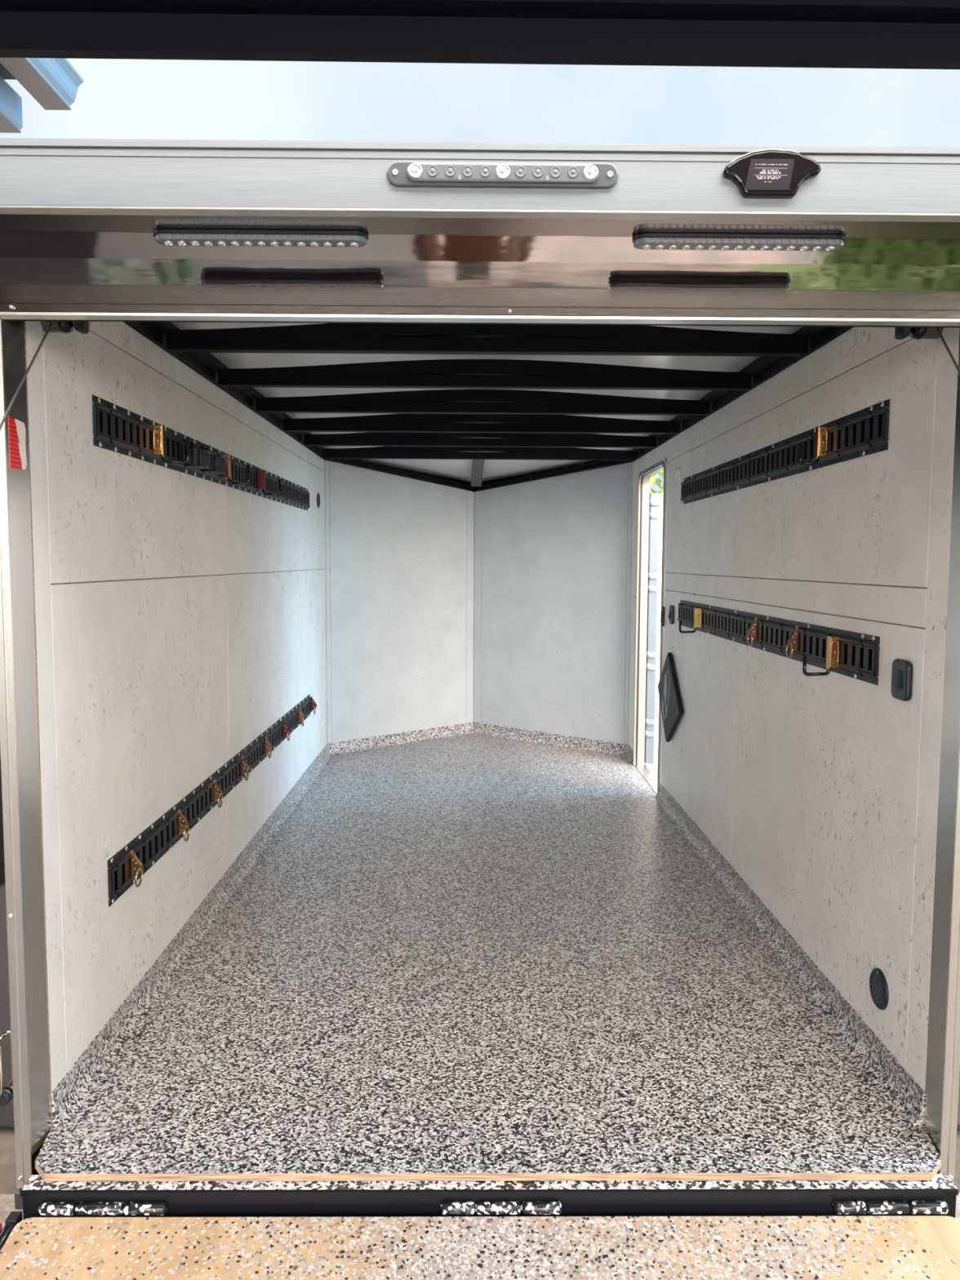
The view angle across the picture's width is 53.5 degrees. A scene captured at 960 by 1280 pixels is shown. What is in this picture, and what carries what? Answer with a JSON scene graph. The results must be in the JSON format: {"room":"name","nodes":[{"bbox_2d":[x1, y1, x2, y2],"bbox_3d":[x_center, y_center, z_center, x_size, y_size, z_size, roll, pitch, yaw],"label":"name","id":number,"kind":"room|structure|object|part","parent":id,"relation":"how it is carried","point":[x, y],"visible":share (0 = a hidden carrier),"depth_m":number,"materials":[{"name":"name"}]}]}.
{"room":"cargo space","nodes":[
{"label":"cargo space","id":0,"kind":"room"},
{"bbox_2d":[24,320,327,1127],"bbox_3d":[-1.044,-0.020,4.316,0.045,2.017,4.335,0,5,-1],"label":"wall","id":1,"kind":"structure","parent":0,"point":[179,616],"depth_m":2.85,"materials":[{"name":"grey"}]},
{"bbox_2d":[0,1036,12,1106],"bbox_3d":[-1.062,0.961,2.112,0.032,0.153,0.029,0,5,-1],"label":"lever","id":2,"kind":"object","parent":1,"relation":"attached to","point":[6,1095],"visible":1,"depth_m":2.12,"materials":[{"name":"silver metal"}]},
{"bbox_3d":[-1.062,0.951,2.112,0.016,0.132,0.029,0,5,-1],"label":"lever rod","id":3,"kind":"part","parent":2,"relation":"part of","materials":[{"name":"silver metal"}]},
{"bbox_2d":[8,415,26,469],"bbox_3d":[-0.997,-0.422,2.057,0.001,0.112,0.075,0,5,-1],"label":"tape","id":4,"kind":"object","parent":1,"relation":"attached to","point":[18,460],"visible":1,"depth_m":2.05,"materials":[{"name":"red plastic"}]},
{"bbox_2d":[14,1193,22,1208],"bbox_3d":[-1.091,0.017,4.327,0.042,2.300,4.360,0,5,-1],"label":"trim","id":5,"kind":"structure","parent":1,"relation":"attached to","point":[18,1198],"depth_m":2.25,"materials":[{"name":"grey metal"}]},
{"bbox_2d":[0,320,53,430],"bbox_3d":[-0.961,0.423,1.266,0.007,2.142,1.974,0,5,-1],"label":"cable","id":6,"kind":"object","parent":1,"relation":"attached to","point":[51,322],"visible":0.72,"depth_m":2.02,"materials":[{"name":"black metal"}]},
{"bbox_2d":[40,320,88,333],"bbox_3d":[-0.939,-0.755,2.187,0.177,0.100,0.060,0,5,-1],"label":"spring","id":7,"kind":"object","parent":1,"relation":"attached to","point":[82,327],"visible":0.26,"depth_m":2.17,"materials":[{"name":"grey metal"}]},
{"bbox_3d":[-1.009,-0.517,2.991,0.004,0.641,1.592,0,5,-1],"label":"wall panel","id":8,"kind":"part","parent":1,"relation":"part of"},
{"bbox_3d":[-1.014,0.438,3.070,0.004,1.268,1.592,0,5,-1],"label":"wall panel","id":9,"kind":"part","parent":1,"relation":"part of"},
{"bbox_2d":[51,743,332,1125],"bbox_3d":[-1.008,0.925,4.383,0.035,0.081,4.300,0,5,-1],"label":"baseboard","id":10,"kind":"structure","parent":1,"relation":"attached to","point":[74,1088],"depth_m":2.98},
{"bbox_2d":[92,394,310,511],"bbox_3d":[-1.008,-0.703,4.080,0.016,0.129,3.244,0,5,-1],"label":"track","id":11,"kind":"object","parent":1,"relation":"attached to","point":[117,428],"visible":0.91,"depth_m":3.02,"materials":[{"name":"black metal"}]},
{"bbox_2d":[152,424,189,463],"bbox_3d":[-0.939,-0.596,2.902,0.108,0.117,0.023,0,5,-1],"label":"j-hook","id":12,"kind":"object","parent":11,"relation":"attached to","point":[158,431],"visible":1,"depth_m":2.89,"materials":[{"name":"yellow metal"}]},
{"bbox_3d":[-0.964,-0.606,2.901,0.003,0.096,0.022,0,5,-1],"label":"plate","id":13,"kind":"part","parent":12,"relation":"part of","materials":[{"name":"yellow metal"}]},
{"bbox_3d":[-0.930,-0.577,2.904,0.089,0.080,0.010,0,5,-1],"label":"hook rod","id":14,"kind":"part","parent":12,"relation":"part of","materials":[{"name":"black plastic"}]},
{"bbox_2d":[182,438,210,468],"bbox_3d":[-0.965,-0.635,3.250,0.062,0.091,0.114,0,5,-1],"label":"holder","id":15,"kind":"object","parent":11,"relation":"attached to","point":[193,463],"visible":0.94,"depth_m":3.22,"materials":[{"name":"black plastic"}]},
{"bbox_3d":[-0.994,-0.635,3.250,0.003,0.090,0.110,0,5,-1],"label":"plate","id":16,"kind":"part","parent":15,"relation":"part of","materials":[{"name":"black plastic"}]},
{"bbox_2d":[200,445,225,474],"bbox_3d":[-0.967,-0.651,3.449,0.062,0.091,0.114,0,5,-1],"label":"holder","id":17,"kind":"object","parent":11,"relation":"attached to","point":[220,460],"visible":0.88,"depth_m":3.42,"materials":[{"name":"black plastic"}]},
{"bbox_3d":[-0.996,-0.652,3.449,0.003,0.090,0.110,0,5,-1],"label":"plate","id":18,"kind":"part","parent":17,"relation":"part of","materials":[{"name":"black plastic"}]},
{"bbox_2d":[222,453,249,484],"bbox_3d":[-0.949,-0.663,3.709,0.103,0.117,0.023,0,5,-1],"label":"j-hook","id":19,"kind":"object","parent":11,"relation":"attached to","point":[228,474],"visible":0.87,"depth_m":3.71,"materials":[{"name":"brown metal"}]},
{"bbox_3d":[-0.971,-0.673,3.708,0.003,0.096,0.022,0,5,-1],"label":"plate","id":20,"kind":"part","parent":19,"relation":"part of","materials":[{"name":"brown metal"}]},
{"bbox_3d":[-0.940,-0.642,3.711,0.084,0.075,0.010,0,5,-1],"label":"hook rod","id":21,"kind":"part","parent":19,"relation":"part of","materials":[{"name":"black plastic"}]},
{"bbox_2d":[257,469,280,495],"bbox_3d":[-0.955,-0.713,4.317,0.103,0.117,0.023,0,5,-1],"label":"j-hook","id":22,"kind":"object","parent":11,"relation":"attached to","point":[261,473],"visible":1,"depth_m":4.31,"materials":[{"name":"red metal"}]},
{"bbox_3d":[-0.977,-0.724,4.316,0.003,0.096,0.022,0,5,-1],"label":"plate","id":23,"kind":"part","parent":22,"relation":"part of","materials":[{"name":"red metal"}]},
{"bbox_3d":[-0.946,-0.692,4.319,0.084,0.075,0.010,0,5,-1],"label":"hook rod","id":24,"kind":"part","parent":22,"relation":"part of","materials":[{"name":"black plastic"}]},
{"bbox_2d":[107,693,311,906],"bbox_3d":[-1.014,0.527,4.189,0.016,0.128,3.229,0,5,-1],"label":"track","id":25,"kind":"object","parent":1,"relation":"attached to","point":[153,842],"visible":0.94,"depth_m":3.31,"materials":[{"name":"black metal"}]},
{"bbox_2d":[128,849,143,887],"bbox_3d":[-0.974,0.652,2.720,0.043,0.108,0.044,5,7,43],"label":"anchor","id":26,"kind":"object","parent":25,"relation":"attached to","point":[136,868],"visible":1,"depth_m":2.71,"materials":[{"name":"yellow metal"}]},
{"bbox_2d":[177,808,189,841],"bbox_3d":[-0.984,0.616,3.161,0.036,0.108,0.059,0,5,-1],"label":"anchor","id":27,"kind":"object","parent":25,"relation":"attached to","point":[183,824],"visible":1,"depth_m":3.15,"materials":[{"name":"yellow metal"}]},
{"bbox_2d":[213,778,223,807],"bbox_3d":[-0.981,0.579,3.596,0.044,0.108,0.044,5,7,44],"label":"anchor","id":28,"kind":"object","parent":25,"relation":"attached to","point":[218,793],"visible":1,"depth_m":3.59,"materials":[{"name":"yellow metal"}]},
{"bbox_2d":[241,755,249,781],"bbox_3d":[-0.986,0.543,4.035,0.043,0.108,0.044,5,6,43],"label":"anchor","id":29,"kind":"object","parent":25,"relation":"attached to","point":[245,766],"visible":1,"depth_m":4.03,"materials":[{"name":"brown metal"}]},
{"bbox_2d":[264,735,272,758],"bbox_3d":[-0.990,0.505,4.493,0.043,0.108,0.044,5,7,43],"label":"anchor","id":30,"kind":"object","parent":25,"relation":"attached to","point":[268,745],"visible":1,"depth_m":4.49,"materials":[{"name":"brown metal"}]},
{"bbox_2d":[283,720,289,741],"bbox_3d":[-1.000,0.469,4.927,0.036,0.108,0.059,0,5,-1],"label":"anchor","id":31,"kind":"object","parent":25,"relation":"attached to","point":[286,729],"visible":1,"depth_m":4.92,"materials":[{"name":"red metal"}]},
{"bbox_2d":[297,707,304,726],"bbox_3d":[-0.997,0.433,5.360,0.044,0.108,0.044,5,7,44],"label":"anchor","id":32,"kind":"object","parent":25,"relation":"attached to","point":[301,717],"visible":1,"depth_m":5.35,"materials":[{"name":"brown metal"}]},
{"bbox_2d":[310,697,316,714],"bbox_3d":[-1.002,0.398,5.779,0.043,0.108,0.044,5,6,43],"label":"anchor","id":33,"kind":"object","parent":25,"relation":"attached to","point":[313,705],"visible":1,"depth_m":5.77,"materials":[{"name":"red metal"}]},
{"bbox_2d":[123,321,326,459],"bbox_3d":[-1.013,-1.069,4.192,0.085,0.092,4.350,0,5,-1],"label":"roof rail","id":34,"kind":"object","parent":1,"relation":"attached to","point":[205,364],"visible":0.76,"depth_m":3.52,"materials":[{"name":"black metal"}]},
{"bbox_3d":[-1.028,-0.689,5.066,0.004,0.641,2.567,0,5,-1],"label":"wall panel","id":35,"kind":"part","parent":1,"relation":"part of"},
{"bbox_3d":[-1.033,0.265,5.145,0.004,1.268,2.567,0,5,-1],"label":"wall panel","id":36,"kind":"part","parent":1,"relation":"part of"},
{"bbox_2d":[316,493,319,507],"bbox_3d":[-1.030,-0.891,6.083,0.009,0.094,0.094,0,5,-1],"label":"air vent","id":37,"kind":"object","parent":1,"relation":"in","point":[317,495],"visible":1,"depth_m":6.06,"materials":[{"name":"black plastic"}]},
{"bbox_2d":[0,318,959,1194],"bbox_3d":[0.028,0.271,2.122,2.260,1.970,0.116,0,5,-1],"label":"door frame","id":38,"kind":"structure","parent":1,"relation":"attached to","point":[25,1121],"depth_m":2.12,"materials":[{"name":"silver metal"}]},
{"bbox_3d":[-1.069,0.288,2.119,0.066,1.925,0.094,0,5,-1],"label":"corner post","id":39,"kind":"part","parent":38,"relation":"part of","materials":[{"name":"silver metal"}]},
{"bbox_3d":[1.118,0.297,2.140,0.080,1.925,0.094,0,5,-1],"label":"corner post","id":40,"kind":"part","parent":38,"relation":"part of","materials":[{"name":"silver metal"}]},
{"bbox_2d":[0,137,959,328],"bbox_3d":[0.035,-0.791,1.837,2.260,0.276,0.368,0,5,-1],"label":"header","id":41,"kind":"object","parent":1,"relation":"attached to","point":[224,237],"depth_m":1.79,"materials":[{"name":"silver metal"}]},
{"bbox_3d":[0.035,-0.792,1.844,2.260,0.276,0.354,0,5,-1],"label":"rear canopy","id":42,"kind":"part","parent":41,"relation":"part of","materials":[{"name":"silver metal"}]},
{"bbox_3d":[0.035,-0.771,1.828,2.260,0.006,0.270,0,5,-1],"label":"underside panel","id":43,"kind":"part","parent":41,"relation":"part of","materials":[{"name":"silver metal"}]},
{"bbox_3d":[0.034,-0.709,1.979,2.260,0.038,0.019,0,5,-1],"label":"panel","id":44,"kind":"part","parent":41,"relation":"part of","materials":[{"name":"metal"}]},
{"bbox_3d":[0.036,-0.848,1.819,2.260,0.160,0.314,0,5,-1],"label":"rail","id":45,"kind":"part","parent":41,"relation":"part of","materials":[{"name":"metal"}]},
{"bbox_3d":[0.034,-0.756,1.975,2.260,0.056,0.020,0,5,-1],"label":"panel","id":46,"kind":"part","parent":41,"relation":"part of","materials":[{"name":"silver metal"}]},
{"bbox_2d":[386,161,618,188],"bbox_3d":[0.040,-0.812,1.657,0.405,0.041,0.023,0,5,-1],"label":"light bar","id":47,"kind":"object","parent":41,"relation":"attached to","point":[418,174],"visible":1,"depth_m":1.65,"materials":[{"name":"grey metal"}]},
{"bbox_3d":[0.491,-0.753,1.810,0.405,0.020,0.046,0,5,-1],"label":"loading light","id":48,"kind":"part","parent":41,"relation":"part of","materials":[{"name":"black plastic"}]},
{"bbox_3d":[0.503,-0.809,1.656,0.086,0.052,0.002,0,5,-1],"label":"label plate","id":49,"kind":"part","parent":41,"relation":"part of","materials":[{"name":"black plastic"}]},
{"bbox_3d":[0.509,-0.815,1.664,0.170,0.078,0.018,0,5,-1],"label":"license lamp","id":50,"kind":"part","parent":41,"relation":"part of","materials":[{"name":"black plastic"}]},
{"bbox_2d":[324,460,474,743],"bbox_3d":[-0.559,-0.234,6.911,1.380,2.019,0.045,-4,6,-42],"label":"wall","id":51,"kind":"structure","parent":0,"point":[400,550],"depth_m":6.84,"materials":[{"name":"grey paint"}]},
{"bbox_2d":[324,458,472,491],"bbox_3d":[-0.541,-1.187,6.796,1.282,0.180,0.096,-4,6,-43],"label":"rail","id":52,"kind":"object","parent":51,"relation":"attached to","point":[353,462],"visible":0.68,"depth_m":6.75,"materials":[{"name":"black metal"}]},
{"bbox_2d":[328,721,473,755],"bbox_3d":[-0.537,0.714,6.960,1.340,0.081,0.035,-4,6,-42],"label":"baseboard","id":53,"kind":"structure","parent":51,"relation":"attached to","point":[413,736],"depth_m":6.92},
{"bbox_2d":[171,322,802,482],"bbox_3d":[0.010,-1.074,4.668,2.120,0.180,5.360,0,5,-1],"label":"ceiling","id":54,"kind":"structure","parent":0,"point":[460,469],"depth_m":3.78,"materials":[{"name":"white metal"}]},
{"bbox_2d":[471,459,484,486],"bbox_3d":[-0.018,-1.181,6.635,0.078,0.148,0.940,0,5,-1],"label":"brace","id":55,"kind":"object","parent":54,"relation":"attached to","point":[477,465],"visible":0.79,"depth_m":6.62,"materials":[{"name":"grey metal"}]},
{"bbox_2d":[323,446,635,460],"bbox_3d":[-0.004,-1.212,6.120,2.000,0.101,0.052,0,5,-1],"label":"bow","id":56,"kind":"object","parent":54,"relation":"attached to","point":[376,452],"visible":0.86,"depth_m":6.10,"materials":[{"name":"black metal"}]},
{"bbox_2d":[304,431,656,448],"bbox_3d":[0.003,-1.156,5.439,2.000,0.101,0.052,0,5,-1],"label":"bow","id":57,"kind":"object","parent":54,"relation":"attached to","point":[355,439],"visible":0.78,"depth_m":5.42,"materials":[{"name":"black metal"}]},
{"bbox_2d":[283,413,679,434],"bbox_3d":[0.008,-1.106,4.839,2.000,0.101,0.052,0,5,-1],"label":"bow","id":58,"kind":"object","parent":54,"relation":"attached to","point":[390,423],"visible":0.89,"depth_m":4.82,"materials":[{"name":"black metal"}]},
{"bbox_2d":[255,389,710,415],"bbox_3d":[0.014,-1.054,4.219,2.000,0.101,0.052,0,5,-1],"label":"bow","id":59,"kind":"object","parent":54,"relation":"attached to","point":[499,402],"visible":1,"depth_m":4.20,"materials":[{"name":"black metal"}]},
{"bbox_2d":[217,359,751,390],"bbox_3d":[0.020,-1.003,3.594,2.000,0.101,0.052,0,5,-1],"label":"bow","id":60,"kind":"object","parent":54,"relation":"attached to","point":[504,374],"visible":1,"depth_m":3.57,"materials":[{"name":"black metal"}]},
{"bbox_2d":[165,323,808,356],"bbox_3d":[0.025,-0.953,2.993,2.000,0.101,0.052,0,5,-1],"label":"bow","id":61,"kind":"object","parent":54,"relation":"attached to","point":[323,338],"visible":0.88,"depth_m":2.97,"materials":[{"name":"black metal"}]},
{"bbox_2d":[35,733,941,1181],"bbox_3d":[0.001,0.950,4.753,2.060,0.018,5.365,0,5,-1],"label":"floor","id":62,"kind":"structure","parent":0,"point":[468,957],"depth_m":2.78,"materials":[{"name":"grey stone"}]},
{"bbox_2d":[20,1173,958,1219],"bbox_3d":[0.025,1.243,2.077,2.020,0.120,0.066,0,5,-1],"label":"sill","id":63,"kind":"structure","parent":62,"relation":"attached to","point":[937,1196],"depth_m":2.06,"materials":[{"name":"black metal"}]},
{"bbox_2d":[0,1211,22,1251],"bbox_3d":[-1.016,1.265,1.976,0.056,0.047,0.171,0,5,-1],"label":"rod","id":64,"kind":"object","parent":63,"relation":"attached to","point":[14,1218],"visible":0.93,"depth_m":2.03,"materials":[{"name":"black metal"}]},
{"bbox_3d":[-1.007,1.268,1.962,0.024,0.043,0.144,1,5,4],"label":"rod","id":65,"kind":"part","parent":64,"relation":"part of","materials":[{"name":"black metal"}]},
{"bbox_3d":[0.025,1.243,2.083,2.020,0.120,0.054,0,5,-1],"label":"sill","id":66,"kind":"part","parent":63,"relation":"part of","materials":[{"name":"black metal"}]},
{"bbox_2d":[473,462,632,744],"bbox_3d":[0.500,-0.230,6.922,1.423,2.019,0.045,4,6,39],"label":"wall","id":67,"kind":"structure","parent":0,"point":[553,555],"depth_m":6.85,"materials":[{"name":"grey paint"}]},
{"bbox_2d":[373,462,591,492],"bbox_3d":[-0.011,-1.199,6.872,2.122,0.225,0.955,0,5,-1],"label":"trim","id":68,"kind":"structure","parent":67,"relation":"attached to","point":[428,474],"depth_m":7.09,"materials":[{"name":"black metal"}]},
{"bbox_2d":[473,721,626,755],"bbox_3d":[0.470,0.718,6.969,1.383,0.081,0.035,4,6,39],"label":"baseboard","id":69,"kind":"structure","parent":67,"relation":"attached to","point":[534,736],"depth_m":6.93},
{"bbox_2d":[475,460,631,491],"bbox_3d":[0.493,-1.183,6.805,1.324,0.180,0.096,4,6,40],"label":"rail","id":70,"kind":"object","parent":67,"relation":"attached to","point":[601,464],"visible":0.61,"depth_m":6.76,"materials":[{"name":"black metal"}]},
{"bbox_2d":[627,327,959,1091],"bbox_3d":[1.061,-0.012,4.339,0.045,2.017,4.330,0,5,-1],"label":"wall","id":71,"kind":"structure","parent":0,"point":[821,793],"depth_m":2.85,"materials":[{"name":"grey"}]},
{"bbox_2d":[622,744,633,763],"bbox_3d":[0.998,0.766,6.425,0.035,0.081,0.240,0,5,-1],"label":"baseboard","id":72,"kind":"structure","parent":71,"relation":"attached to","point":[628,757],"depth_m":6.41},
{"bbox_3d":[1.021,0.264,6.318,0.004,1.098,0.127,0,5,-1],"label":"wall panel","id":73,"kind":"part","parent":71,"relation":"part of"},
{"bbox_3d":[1.026,-0.732,6.236,0.004,0.893,0.127,0,5,-1],"label":"wall panel","id":74,"kind":"part","parent":71,"relation":"part of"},
{"bbox_2d":[632,456,667,794],"bbox_3d":[1.479,-0.089,5.779,0.932,1.942,0.905,0,5,-1],"label":"door","id":75,"kind":"structure","parent":71,"relation":"in","point":[651,507],"depth_m":6.15,"materials":[{"name":"grey metal"}]},
{"bbox_2d":[660,606,664,626],"bbox_3d":[1.021,-0.131,5.327,0.018,0.110,0.030,0,5,-1],"label":"strike plate","id":76,"kind":"object","parent":75,"relation":"attached to","point":[662,614],"visible":1,"depth_m":5.31,"materials":[{"name":"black metal"}]},
{"bbox_2d":[657,645,683,742],"bbox_3d":[1.014,0.292,5.075,0.034,0.520,0.571,0,5,-1],"label":"board","id":77,"kind":"object","parent":71,"relation":"attached to","point":[671,705],"visible":1,"depth_m":5.04,"materials":[{"name":"black plastic"}]},
{"bbox_2d":[667,604,674,624],"bbox_3d":[1.019,-0.136,5.091,0.026,0.100,0.070,0,5,-1],"label":"wall switch","id":78,"kind":"object","parent":71,"relation":"attached to","point":[671,614],"visible":1,"depth_m":5.06,"materials":[{"name":"black plastic"}]},
{"bbox_2d":[674,467,680,487],"bbox_3d":[1.028,-0.848,4.969,0.016,0.100,0.110,0,5,-1],"label":"round cover","id":79,"kind":"object","parent":71,"relation":"attached to","point":[677,472],"visible":1,"depth_m":4.94,"materials":[{"name":"white plastic"}]},
{"bbox_3d":[1.036,0.364,4.656,0.004,1.172,1.447,0,5,-1],"label":"wall panel","id":80,"kind":"part","parent":71,"relation":"part of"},
{"bbox_3d":[1.041,-0.620,4.574,0.004,0.606,1.447,0,5,-1],"label":"wall panel","id":81,"kind":"part","parent":71,"relation":"part of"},
{"bbox_2d":[631,326,853,462],"bbox_3d":[1.042,-1.060,4.211,0.085,0.092,4.350,0,5,-1],"label":"roof rail","id":82,"kind":"object","parent":71,"relation":"attached to","point":[763,368],"visible":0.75,"depth_m":3.54,"materials":[{"name":"black metal"}]},
{"bbox_2d":[677,600,879,684],"bbox_3d":[1.036,-0.043,3.715,0.016,0.129,2.398,0,5,-1],"label":"track","id":83,"kind":"object","parent":71,"relation":"attached to","point":[859,653],"visible":0.93,"depth_m":3.16,"materials":[{"name":"black metal"}]},
{"bbox_2d":[679,608,702,633],"bbox_3d":[0.974,-0.090,4.416,0.103,0.117,0.023,0,5,-1],"label":"j-hook","id":84,"kind":"object","parent":83,"relation":"attached to","point":[698,612],"visible":1,"depth_m":4.41,"materials":[{"name":"yellow metal"}]},
{"bbox_3d":[0.965,-0.059,4.419,0.084,0.055,0.010,0,5,-1],"label":"hook rod","id":85,"kind":"part","parent":84,"relation":"part of","materials":[{"name":"black plastic"}]},
{"bbox_3d":[0.997,-0.100,4.416,0.003,0.096,0.022,0,5,-1],"label":"plate","id":86,"kind":"part","parent":84,"relation":"part of","materials":[{"name":"yellow metal"}]},
{"bbox_2d":[746,617,757,646],"bbox_3d":[1.010,-0.030,3.559,0.043,0.108,0.044,5,7,44],"label":"anchor","id":87,"kind":"object","parent":83,"relation":"attached to","point":[752,632],"visible":1,"depth_m":3.55,"materials":[{"name":"brown metal"}]},
{"bbox_2d":[786,625,799,658],"bbox_3d":[1.021,0.007,3.111,0.036,0.108,0.059,0,5,-1],"label":"anchor","id":88,"kind":"object","parent":83,"relation":"attached to","point":[793,642],"visible":1,"depth_m":3.10,"materials":[{"name":"brown metal"}]},
{"bbox_2d":[802,635,839,675],"bbox_3d":[0.989,0.047,2.767,0.103,0.117,0.023,0,5,-1],"label":"j-hook","id":89,"kind":"object","parent":83,"relation":"attached to","point":[833,642],"visible":1,"depth_m":2.76,"materials":[{"name":"yellow metal"}]},
{"bbox_3d":[0.980,0.075,2.770,0.084,0.060,0.010,0,5,-1],"label":"hook rod","id":90,"kind":"part","parent":89,"relation":"part of","materials":[{"name":"black plastic"}]},
{"bbox_3d":[1.012,0.037,2.767,0.003,0.096,0.022,0,5,-1],"label":"plate","id":91,"kind":"part","parent":89,"relation":"part of","materials":[{"name":"yellow metal"}]},
{"bbox_2d":[680,399,889,504],"bbox_3d":[1.039,-0.657,3.658,0.016,0.129,2.395,0,5,-1],"label":"track","id":92,"kind":"object","parent":71,"relation":"attached to","point":[864,432],"visible":0.98,"depth_m":3.15,"materials":[{"name":"black metal"}]},
{"bbox_2d":[798,426,827,466],"bbox_3d":[1.001,-0.583,2.865,0.083,0.117,0.023,0,5,-1],"label":"j-hook","id":93,"kind":"object","parent":92,"relation":"attached to","point":[821,433],"visible":1,"depth_m":2.86,"materials":[{"name":"yellow metal"}]},
{"bbox_3d":[0.992,-0.555,2.868,0.064,0.060,0.010,0,5,-1],"label":"hook rod","id":94,"kind":"part","parent":93,"relation":"part of","materials":[{"name":"black plastic"}]},
{"bbox_3d":[1.013,-0.594,2.865,0.003,0.096,0.022,0,5,-1],"label":"plate","id":95,"kind":"part","parent":93,"relation":"part of","materials":[{"name":"yellow metal"}]},
{"bbox_2d":[654,782,924,1124],"bbox_3d":[1.022,0.981,3.836,0.035,0.081,3.165,0,5,-1],"label":"baseboard","id":96,"kind":"structure","parent":71,"relation":"attached to","point":[893,1079],"depth_m":2.94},
{"bbox_3d":[1.050,0.493,3.101,0.004,1.172,1.577,0,5,-1],"label":"wall panel","id":97,"kind":"part","parent":71,"relation":"part of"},
{"bbox_3d":[1.055,-0.493,3.042,0.004,0.606,1.622,0,5,-1],"label":"wall panel","id":98,"kind":"part","parent":71,"relation":"part of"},
{"bbox_2d":[869,968,888,1009],"bbox_3d":[1.047,0.917,2.506,0.010,0.104,0.104,0,5,-1],"label":"air vent","id":99,"kind":"object","parent":71,"relation":"in","point":[878,986],"visible":1,"depth_m":2.49,"materials":[{"name":"black plastic"}]},
{"bbox_2d":[891,658,912,701],"bbox_3d":[1.044,0.099,2.369,0.026,0.100,0.088,0,5,-1],"label":"wall switch","id":100,"kind":"object","parent":71,"relation":"attached to","point":[902,669],"visible":1,"depth_m":2.35,"materials":[{"name":"black plastic"}]},
{"bbox_3d":[1.040,0.099,2.369,0.004,0.048,0.026,0,5,-1],"label":"rocker frame","id":101,"kind":"part","parent":100,"relation":"part of","materials":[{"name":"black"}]},
{"bbox_2d":[894,327,943,339],"bbox_3d":[1.002,-0.747,2.205,0.177,0.100,0.060,0,5,-1],"label":"spring","id":102,"kind":"object","parent":71,"relation":"attached to","point":[900,333],"visible":0.37,"depth_m":2.19,"materials":[{"name":"grey metal"}]},
{"bbox_2d":[935,327,959,375],"bbox_3d":[1.030,0.431,1.284,0.009,2.142,1.974,0,5,0],"label":"cable","id":103,"kind":"object","parent":71,"relation":"attached to","point":[937,328],"visible":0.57,"depth_m":2.12,"materials":[{"name":"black metal"}]},
{"bbox_3d":[1.273,2.296,-6.145,4.150,0.012,15.150,0,5,-1],"label":"floor","id":104,"kind":"structure","parent":0,"visible":0},
{"bbox_2d":[0,1215,959,1279],"bbox_3d":[0.035,1.529,0.915,2.024,0.402,2.294,0,5,-1],"label":"ramp","id":105,"kind":"structure","parent":104,"relation":"on","point":[898,1247],"depth_m":1.96,"materials":[{"name":"brown wood"}]},
{"label":"outside","id":106,"kind":"structure","parent":0,"visible":0},
{"bbox_2d":[0,762,959,1228],"bbox_3d":[-0.032,1.163,8.124,28.000,0.100,44.000,0,5,-1],"label":"ground","id":107,"kind":"structure","parent":106,"point":[6,1201],"depth_m":2.64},
{"bbox_2d":[0,75,22,133],"bbox_3d":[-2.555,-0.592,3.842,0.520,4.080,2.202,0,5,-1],"label":"roof fascia","id":108,"kind":"object","parent":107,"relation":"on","point":[11,103],"visible":1,"depth_m":4.68,"materials":[{"name":"blue"}]},
{"bbox_2d":[0,57,83,110],"bbox_3d":[-2.241,-2.660,3.674,0.534,0.186,2.202,0,5,-1],"label":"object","id":109,"kind":"object","parent":108,"relation":"on","point":[54,83],"visible":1,"depth_m":4.56,"materials":[{"name":"blue"}]},
{"bbox_2d":[0,0,959,69],"bbox_3d":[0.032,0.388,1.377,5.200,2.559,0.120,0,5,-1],"label":"overhead beam","id":110,"kind":"structure","parent":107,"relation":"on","point":[911,34],"depth_m":1.31,"materials":[{"name":"black metal"}]},
{"bbox_3d":[8.618,1.147,8.202,10.700,0.004,44.000,0,5,-1],"label":"lawn","id":111,"kind":"structure","parent":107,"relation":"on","visible":0},
{"bbox_2d":[649,470,663,493],"bbox_3d":[3.349,-2.044,15.242,4.686,5.133,4.604,0,5,-1],"label":"leafy tree","id":112,"kind":"object","parent":111,"relation":"on","point":[653,478],"visible":0.02,"depth_m":14.33,"materials":[{"name":"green plant"}]}
]}

